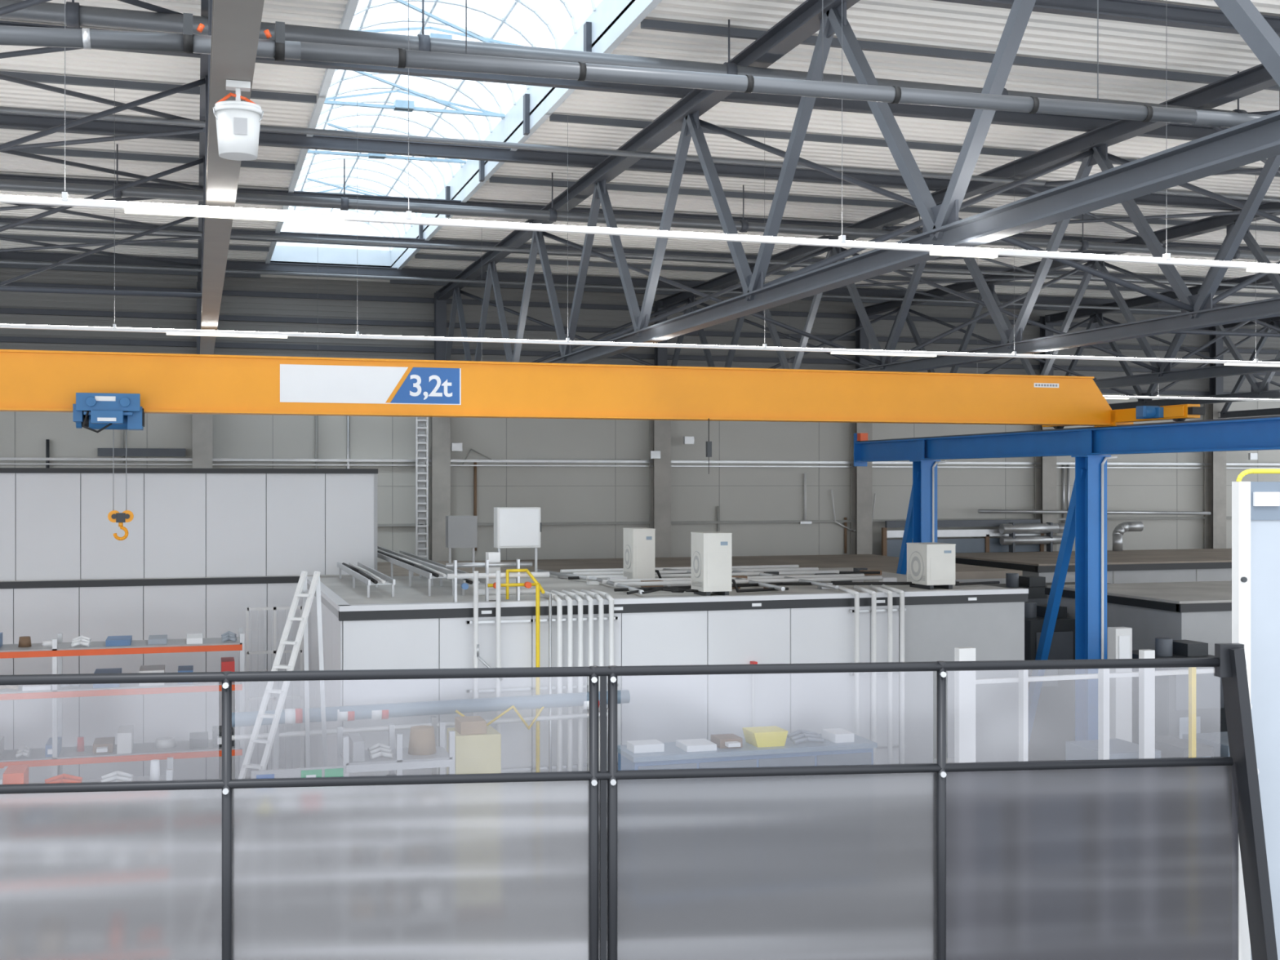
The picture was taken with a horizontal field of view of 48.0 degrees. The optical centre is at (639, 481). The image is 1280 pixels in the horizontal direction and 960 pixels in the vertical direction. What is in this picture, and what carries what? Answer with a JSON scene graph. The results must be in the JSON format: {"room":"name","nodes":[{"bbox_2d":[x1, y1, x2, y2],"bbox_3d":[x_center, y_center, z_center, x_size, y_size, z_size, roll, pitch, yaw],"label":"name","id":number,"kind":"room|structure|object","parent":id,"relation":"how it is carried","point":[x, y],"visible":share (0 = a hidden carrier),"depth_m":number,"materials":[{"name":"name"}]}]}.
{"room":"factory floor","nodes":[
{"label":"factory floor","id":0,"kind":"room"},
{"bbox_2d":[197,0,264,354],"bbox_3d":[-5.290,-3.022,17.598,0.200,2.615,28.350,0,0,-17],"label":"roof beam","id":1,"kind":"structure","parent":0,"point":[233,25],"depth_m":8.12,"materials":[{"name":"grey metal"}]},
{"bbox_2d":[304,722,306,767],"bbox_3d":[5.994,5.100,16.145,45.000,0.200,39.300,0,0,-17],"label":"floor","id":2,"kind":"structure","parent":0,"point":[304,722],"depth_m":26.79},
{"bbox_2d":[0,757,173,784],"bbox_3d":[-6.339,3.908,14.305,3.210,2.183,0.720,0,0,-17],"label":"storage rack","id":3,"kind":"object","parent":2,"relation":"on","point":[13,774],"visible":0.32,"depth_m":14.49,"materials":[{"name":"metal"}]},
{"bbox_2d":[0,627,244,777],"bbox_3d":[-7.917,3.528,19.522,4.880,2.944,0.820,0,0,-17],"label":"storage rack","id":4,"kind":"object","parent":2,"relation":"on","point":[104,749],"visible":0.58,"depth_m":19.51,"materials":[{"name":"metal"}]},
{"bbox_2d":[0,574,371,782],"bbox_3d":[-9.664,3.250,23.864,10.050,3.500,4.690,0,0,-17],"label":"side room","id":5,"kind":"structure","parent":2,"relation":"on","point":[95,609],"depth_m":22.05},
{"bbox_2d":[0,467,377,581],"bbox_3d":[-9.707,0.645,23.987,10.040,1.710,4.430,0,0,-17],"label":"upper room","id":6,"kind":"structure","parent":5,"relation":"on","point":[55,523],"depth_m":22.49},
{"bbox_2d":[192,281,212,468],"bbox_3d":[-9.547,0.335,31.349,0.420,9.330,0.380,0,0,-17],"label":"wall column","id":7,"kind":"structure","parent":2,"relation":"on","point":[202,423],"depth_m":31.16,"materials":[{"name":"concrete"}]},
{"bbox_2d":[245,606,302,778],"bbox_3d":[-5.531,3.450,21.757,0.840,3.100,0.040,0,0,-17],"label":"fence","id":8,"kind":"object","parent":2,"relation":"on","point":[274,698],"visible":0.57,"depth_m":21.73,"materials":[{"name":"grey metal"}]},
{"bbox_2d":[237,570,328,779],"bbox_3d":[-4.194,3.020,16.028,0.350,3.971,1.847,0,0,34],"label":"step ladder","id":9,"kind":"object","parent":2,"relation":"on","point":[315,585],"visible":0.55,"depth_m":16.42,"materials":[{"name":"white metal"}]},
{"bbox_2d":[251,765,345,778],"bbox_3d":[-3.553,3.990,14.943,0.950,2.020,0.090,0,0,-17],"label":"sign board","id":10,"kind":"object","parent":2,"relation":"on","point":[335,771],"visible":0.27,"depth_m":14.92,"materials":[{"name":"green plastic"}]},
{"bbox_2d":[337,721,454,777],"bbox_3d":[-2.713,3.872,15.951,1.210,2.255,0.720,0,0,-17],"label":"storage rack","id":11,"kind":"object","parent":2,"relation":"on","point":[422,752],"visible":0.38,"depth_m":15.79,"materials":[{"name":"metal"}]},
{"bbox_2d":[231,689,630,774],"bbox_3d":[-2.431,3.808,17.323,4.802,2.385,0.265,0,0,-17],"label":"pipe","id":12,"kind":"object","parent":2,"relation":"on","point":[380,711],"visible":0.68,"depth_m":17.26,"materials":[{"name":"white plastic"}]},
{"bbox_2d":[429,291,450,561],"bbox_3d":[-4.580,0.335,32.886,0.420,9.330,0.380,0,0,-17],"label":"wall column","id":13,"kind":"structure","parent":2,"relation":"on","point":[439,427],"depth_m":32.71,"materials":[{"name":"concrete"}]},
{"bbox_2d":[446,715,501,774],"bbox_3d":[-1.933,3.875,16.727,0.600,2.250,0.700,0,0,-17],"label":"packaged goods","id":14,"kind":"object","parent":2,"relation":"on","point":[477,745],"visible":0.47,"depth_m":16.46,"materials":[{"name":"beige cardboard"}]},
{"bbox_2d":[649,300,671,557],"bbox_3d":[0.483,0.335,34.454,0.420,9.330,0.380,0,0,-17],"label":"wall column","id":15,"kind":"structure","parent":2,"relation":"on","point":[660,430],"depth_m":34.27,"materials":[{"name":"concrete"}]},
{"bbox_2d":[306,567,1028,776],"bbox_3d":[0.062,3.250,21.424,9.490,3.500,5.705,0,0,-17],"label":"production room","id":16,"kind":"structure","parent":2,"relation":"on","point":[412,628],"depth_m":18.85,"materials":[{"name":"white metal"}]},
{"bbox_2d":[337,545,484,597],"bbox_3d":[-4.042,1.361,23.035,1.600,0.313,8.600,0,0,-17],"label":"cable tray","id":17,"kind":"object","parent":16,"relation":"on","point":[429,569],"visible":0.88,"depth_m":20.75,"materials":[{"name":"metal"}]},
{"bbox_2d":[493,506,541,572],"bbox_3d":[-1.950,0.964,22.887,0.710,1.108,0.320,0,0,-17],"label":"electrical cabinet","id":18,"kind":"object","parent":16,"relation":"on","point":[513,526],"visible":0.84,"depth_m":22.75,"materials":[{"name":"white metal"}]},
{"bbox_2d":[622,527,661,578],"bbox_3d":[0.458,1.105,21.496,1.360,0.825,0.510,0,0,-17],"label":"air conditioner","id":19,"kind":"object","parent":16,"relation":"on","point":[638,542],"visible":0.8,"depth_m":21.13,"materials":[{"name":"white metal"}]},
{"bbox_2d":[690,531,788,595],"bbox_3d":[1.429,1.101,19.441,1.420,0.835,0.510,0,0,-17],"label":"air conditioner","id":20,"kind":"object","parent":16,"relation":"on","point":[711,552],"visible":1,"depth_m":19.08,"materials":[{"name":"white metal"}]},
{"bbox_2d":[537,564,959,594],"bbox_3d":[1.628,1.458,21.828,5.479,0.113,4.870,0,0,-17],"label":"cable tray","id":21,"kind":"structure","parent":16,"relation":"on","point":[766,576],"depth_m":21.40,"materials":[{"name":"grey metal"}]},
{"bbox_2d":[906,542,999,589],"bbox_3d":[4.632,1.200,20.694,1.470,0.635,0.610,0,0,-17],"label":"air conditioner","id":22,"kind":"object","parent":16,"relation":"on","point":[930,565],"visible":1,"depth_m":20.30,"materials":[{"name":"white metal"}]},
{"bbox_2d":[445,551,906,772],"bbox_3d":[0.526,2.950,18.928,6.200,4.100,0.948,0,0,-17],"label":"pipes","id":23,"kind":"object","parent":2,"relation":"on","point":[492,564],"visible":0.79,"depth_m":18.08,"materials":[{"name":"white plastic"}]},
{"bbox_2d":[377,554,1022,583],"bbox_3d":[0.784,3.400,29.423,13.100,3.200,9.050,0,0,-17],"label":"rear room","id":24,"kind":"structure","parent":2,"relation":"on","point":[963,572],"depth_m":31.22,"materials":[{"name":"grey metal"}]},
{"bbox_2d":[445,515,477,573],"bbox_3d":[-3.390,1.225,27.267,0.550,1.150,0.300,0,0,-17],"label":"electrical cabinet","id":25,"kind":"object","parent":24,"relation":"on","point":[461,531],"visible":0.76,"depth_m":27.13,"materials":[{"name":"metal"}]},
{"bbox_2d":[617,725,877,770],"bbox_3d":[1.315,4.030,17.732,3.160,1.940,0.800,0,0,-17],"label":"workbench","id":26,"kind":"object","parent":2,"relation":"on","point":[771,746],"visible":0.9,"depth_m":17.50,"materials":[{"name":"metal"}]},
{"bbox_2d":[850,309,871,554],"bbox_3d":[5.546,0.335,36.021,0.420,9.330,0.380,0,0,-17],"label":"wall column","id":27,"kind":"structure","parent":2,"relation":"on","point":[860,476],"depth_m":35.86,"materials":[{"name":"concrete"}]},
{"bbox_2d":[881,519,1044,557],"bbox_3d":[8.253,2.990,36.576,4.600,4.020,0.100,0,0,-17],"label":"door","id":28,"kind":"structure","parent":2,"relation":"on","point":[891,548],"depth_m":36.59,"materials":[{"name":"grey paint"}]},
{"bbox_2d":[1034,315,1056,551],"bbox_3d":[10.609,0.335,37.588,0.420,9.330,0.380,0,0,-17],"label":"wall column","id":29,"kind":"structure","parent":2,"relation":"on","point":[1045,477],"depth_m":37.42,"materials":[{"name":"concrete"}]},
{"bbox_2d":[984,573,1109,604],"bbox_3d":[8.038,3.375,27.803,2.600,3.250,1.235,0,0,-17],"label":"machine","id":30,"kind":"object","parent":2,"relation":"on","point":[1036,585],"visible":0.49,"depth_m":27.33,"materials":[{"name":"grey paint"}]},
{"bbox_2d":[1024,602,1075,761],"bbox_3d":[6.717,3.525,24.463,0.900,2.950,1.235,0,0,-17],"label":"machine","id":31,"kind":"object","parent":2,"relation":"on","point":[1054,722],"visible":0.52,"depth_m":23.91,"materials":[{"name":"grey paint"}]},
{"bbox_2d":[853,415,1279,742],"bbox_3d":[7.274,2.027,18.860,0.552,5.955,19.730,0,0,-17],"label":"support frame","id":32,"kind":"object","parent":2,"relation":"on","point":[1086,522],"visible":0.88,"depth_m":21.09,"materials":[{"name":"blue paint"}]},
{"bbox_2d":[0,349,1204,540],"bbox_3d":[-2.634,-0.403,17.556,20.150,2.164,3.500,0,0,-17],"label":"crane","id":33,"kind":"object","parent":32,"relation":"on","point":[102,390],"visible":1,"depth_m":17.92,"materials":[{"name":"orange paint"}]},
{"bbox_2d":[933,647,1230,763],"bbox_3d":[5.276,3.375,16.131,4.380,3.250,1.100,0,0,-17],"label":"frame","id":34,"kind":"object","parent":2,"relation":"on","point":[1192,744],"visible":0.11,"depth_m":15.75,"materials":[{"name":"white metal"}]},
{"bbox_2d":[955,548,1231,583],"bbox_3d":[13.892,3.400,35.522,12.450,3.200,4.950,0,0,-17],"label":"equipment room","id":35,"kind":"object","parent":2,"relation":"on","point":[1148,566],"visible":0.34,"depth_m":32.69,"materials":[{"name":"grey metal"}]},
{"bbox_2d":[977,509,1210,552],"bbox_3d":[11.999,1.251,37.327,7.001,1.098,0.480,0,0,-17],"label":"duct","id":36,"kind":"object","parent":35,"relation":"on","point":[1012,528],"visible":0.92,"depth_m":36.87,"materials":[{"name":"metal"}]},
{"bbox_2d":[1107,626,1132,742],"bbox_3d":[6.744,3.525,20.198,0.330,2.950,0.260,0,0,-17],"label":"post","id":37,"kind":"object","parent":2,"relation":"on","point":[1119,638],"visible":0.38,"depth_m":20.10,"materials":[{"name":"white metal"}]},
{"bbox_2d":[1044,580,1231,658],"bbox_3d":[10.392,3.410,24.341,5.750,3.180,3.640,0,0,-17],"label":"equipment room","id":38,"kind":"object","parent":2,"relation":"on","point":[1201,611],"visible":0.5,"depth_m":22.61,"materials":[{"name":"white metal"}]},
{"bbox_2d":[1132,637,1226,744],"bbox_3d":[7.697,3.625,20.788,1.000,2.750,1.235,0,0,-17],"label":"machine","id":39,"kind":"object","parent":2,"relation":"on","point":[1171,691],"visible":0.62,"depth_m":20.27,"materials":[{"name":"grey paint"}]},
{"bbox_2d":[1204,326,1226,548],"bbox_3d":[15.672,0.335,39.156,0.420,9.330,0.380,0,0,-17],"label":"wall column","id":40,"kind":"structure","parent":2,"relation":"on","point":[1215,477],"depth_m":39.00,"materials":[{"name":"concrete"}]},
{"bbox_2d":[0,267,1279,562],"bbox_3d":[0.245,0.075,34.715,45.000,9.850,0.420,0,0,-17],"label":"wall","id":41,"kind":"structure","parent":0,"point":[562,494],"depth_m":34.16,"materials":[{"name":"metal"}]},
{"bbox_2d":[415,417,428,559],"bbox_3d":[-5.001,0.100,32.625,0.280,3.400,0.690,0,0,-17],"label":"ladder","id":42,"kind":"object","parent":41,"relation":"attached to","point":[420,435],"visible":0.9,"depth_m":32.32,"materials":[{"name":"metal"}]},
{"bbox_2d":[0,415,1279,553],"bbox_3d":[0.347,-0.250,34.386,44.800,4.100,0.490,0,0,-17],"label":"pipe","id":43,"kind":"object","parent":41,"relation":"attached to","point":[121,451],"depth_m":34.16,"materials":[{"name":"metal"}]},
{"bbox_2d":[0,0,1279,304],"bbox_3d":[4.412,-4.630,21.255,45.000,0.160,28.000,0,0,-17],"label":"ceiling","id":44,"kind":"structure","parent":0,"point":[920,23],"depth_m":18.39,"materials":[{"name":"paint"}]},
{"bbox_2d":[265,0,662,269],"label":"window","id":45,"kind":"structure","parent":44,"relation":"attached to","point":[602,15],"depth_m":19.92,"materials":[{"name":"glass"}]},
{"bbox_2d":[0,0,1279,400],"bbox_3d":[4.300,-3.000,22.378,31.683,2.265,20.956,0,0,-17],"label":"roof truss","id":46,"kind":"structure","parent":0,"point":[10,147],"depth_m":18.70,"materials":[{"name":"grey metal"}]},
{"bbox_2d":[212,80,263,160],"bbox_3d":[-1.724,-1.554,6.166,0.212,0.318,0.204,0,0,-17],"label":"ceiling lamp","id":47,"kind":"object","parent":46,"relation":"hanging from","point":[237,122],"visible":1,"depth_m":6.10,"materials":[{"name":"plastic"}]},
{"bbox_2d":[0,0,1268,127],"bbox_3d":[0.436,-3.001,7.044,13.002,2.599,0.092,0,0,-17],"label":"pipe","id":48,"kind":"object","parent":46,"relation":"attached to","point":[278,49],"visible":0.91,"depth_m":6.81,"materials":[{"name":"grey metal"}]},
{"bbox_2d":[0,0,1279,273],"bbox_3d":[6.877,-2.959,11.602,42.000,2.722,0.060,0,0,-17],"label":"linear light","id":49,"kind":"object","parent":46,"relation":"hanging from","point":[130,207],"visible":1,"depth_m":9.29,"materials":[{"name":"metal"}]},
{"bbox_2d":[0,80,1279,366],"bbox_3d":[4.688,-2.959,18.671,42.000,2.722,0.060,0,0,-17],"label":"linear light","id":50,"kind":"object","parent":46,"relation":"hanging from","point":[169,331],"visible":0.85,"depth_m":17.08,"materials":[{"name":"metal"}]},
{"bbox_2d":[0,0,1279,316],"bbox_3d":[4.372,-4.438,21.384,44.800,0.185,26.690,0,0,-17],"label":"roof purlins","id":51,"kind":"structure","parent":46,"relation":"attached to","point":[1126,11],"depth_m":19.64,"materials":[{"name":"grey metal"}]},
{"bbox_2d":[436,0,1279,364],"bbox_3d":[-0.323,-3.022,19.135,0.200,2.615,28.350,0,0,-17],"label":"roof truss","id":52,"kind":"object","parent":46,"relation":"attached to","point":[1256,140],"depth_m":12.85,"materials":[{"name":"grey metal"}]},
{"bbox_2d":[658,63,1279,372],"bbox_3d":[4.740,-3.022,20.703,0.200,2.615,28.350,0,0,-17],"label":"roof truss","id":53,"kind":"object","parent":46,"relation":"attached to","point":[1256,78],"depth_m":18.40,"materials":[{"name":"grey metal"}]},
{"bbox_2d":[789,244,1279,401],"bbox_3d":[2.500,-2.959,25.741,42.000,2.722,0.060,0,0,-17],"label":"linear light","id":54,"kind":"object","parent":46,"relation":"hanging from","point":[1157,397],"visible":0.22,"depth_m":28.14,"materials":[{"name":"metal"}]},
{"bbox_2d":[864,201,1279,389],"bbox_3d":[9.803,-3.022,22.270,0.200,2.615,28.350,0,0,-17],"label":"roof truss","id":55,"kind":"object","parent":46,"relation":"attached to","point":[1215,223],"depth_m":25.40,"materials":[{"name":"grey metal"}]},
{"bbox_2d":[1047,273,1279,409],"bbox_3d":[14.866,-3.022,23.837,0.200,2.615,28.350,0,0,-17],"label":"roof truss","id":56,"kind":"object","parent":46,"relation":"attached to","point":[1259,390],"depth_m":32.87,"materials":[{"name":"grey metal"}]},
{"bbox_2d":[1217,316,1279,418],"bbox_3d":[19.929,-3.022,25.404,0.200,2.615,28.350,0,0,-17],"label":"roof truss","id":57,"kind":"object","parent":46,"relation":"attached to","point":[1224,413],"depth_m":37.75,"materials":[{"name":"grey metal"}]},
{"bbox_3d":[0.210,1.700,0.845,9.000,0.200,6.080,0,0,-6],"label":"floor","id":58,"kind":"structure","parent":0,"visible":0},
{"bbox_2d":[0,643,1277,959],"bbox_3d":[-1.156,1.026,3.670,5.915,1.152,0.085,0,0,-6],"label":"balustrade","id":59,"kind":"object","parent":58,"relation":"on","point":[1109,859],"visible":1,"depth_m":3.82,"materials":[{"name":"metal"}]},
{"bbox_2d":[1231,468,1279,959],"bbox_3d":[2.029,0.781,4.164,0.635,1.637,0.050,0,0,-6],"label":"door","id":60,"kind":"structure","parent":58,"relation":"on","point":[1255,505],"depth_m":4.13,"materials":[{"name":"white metal"}]}
]}

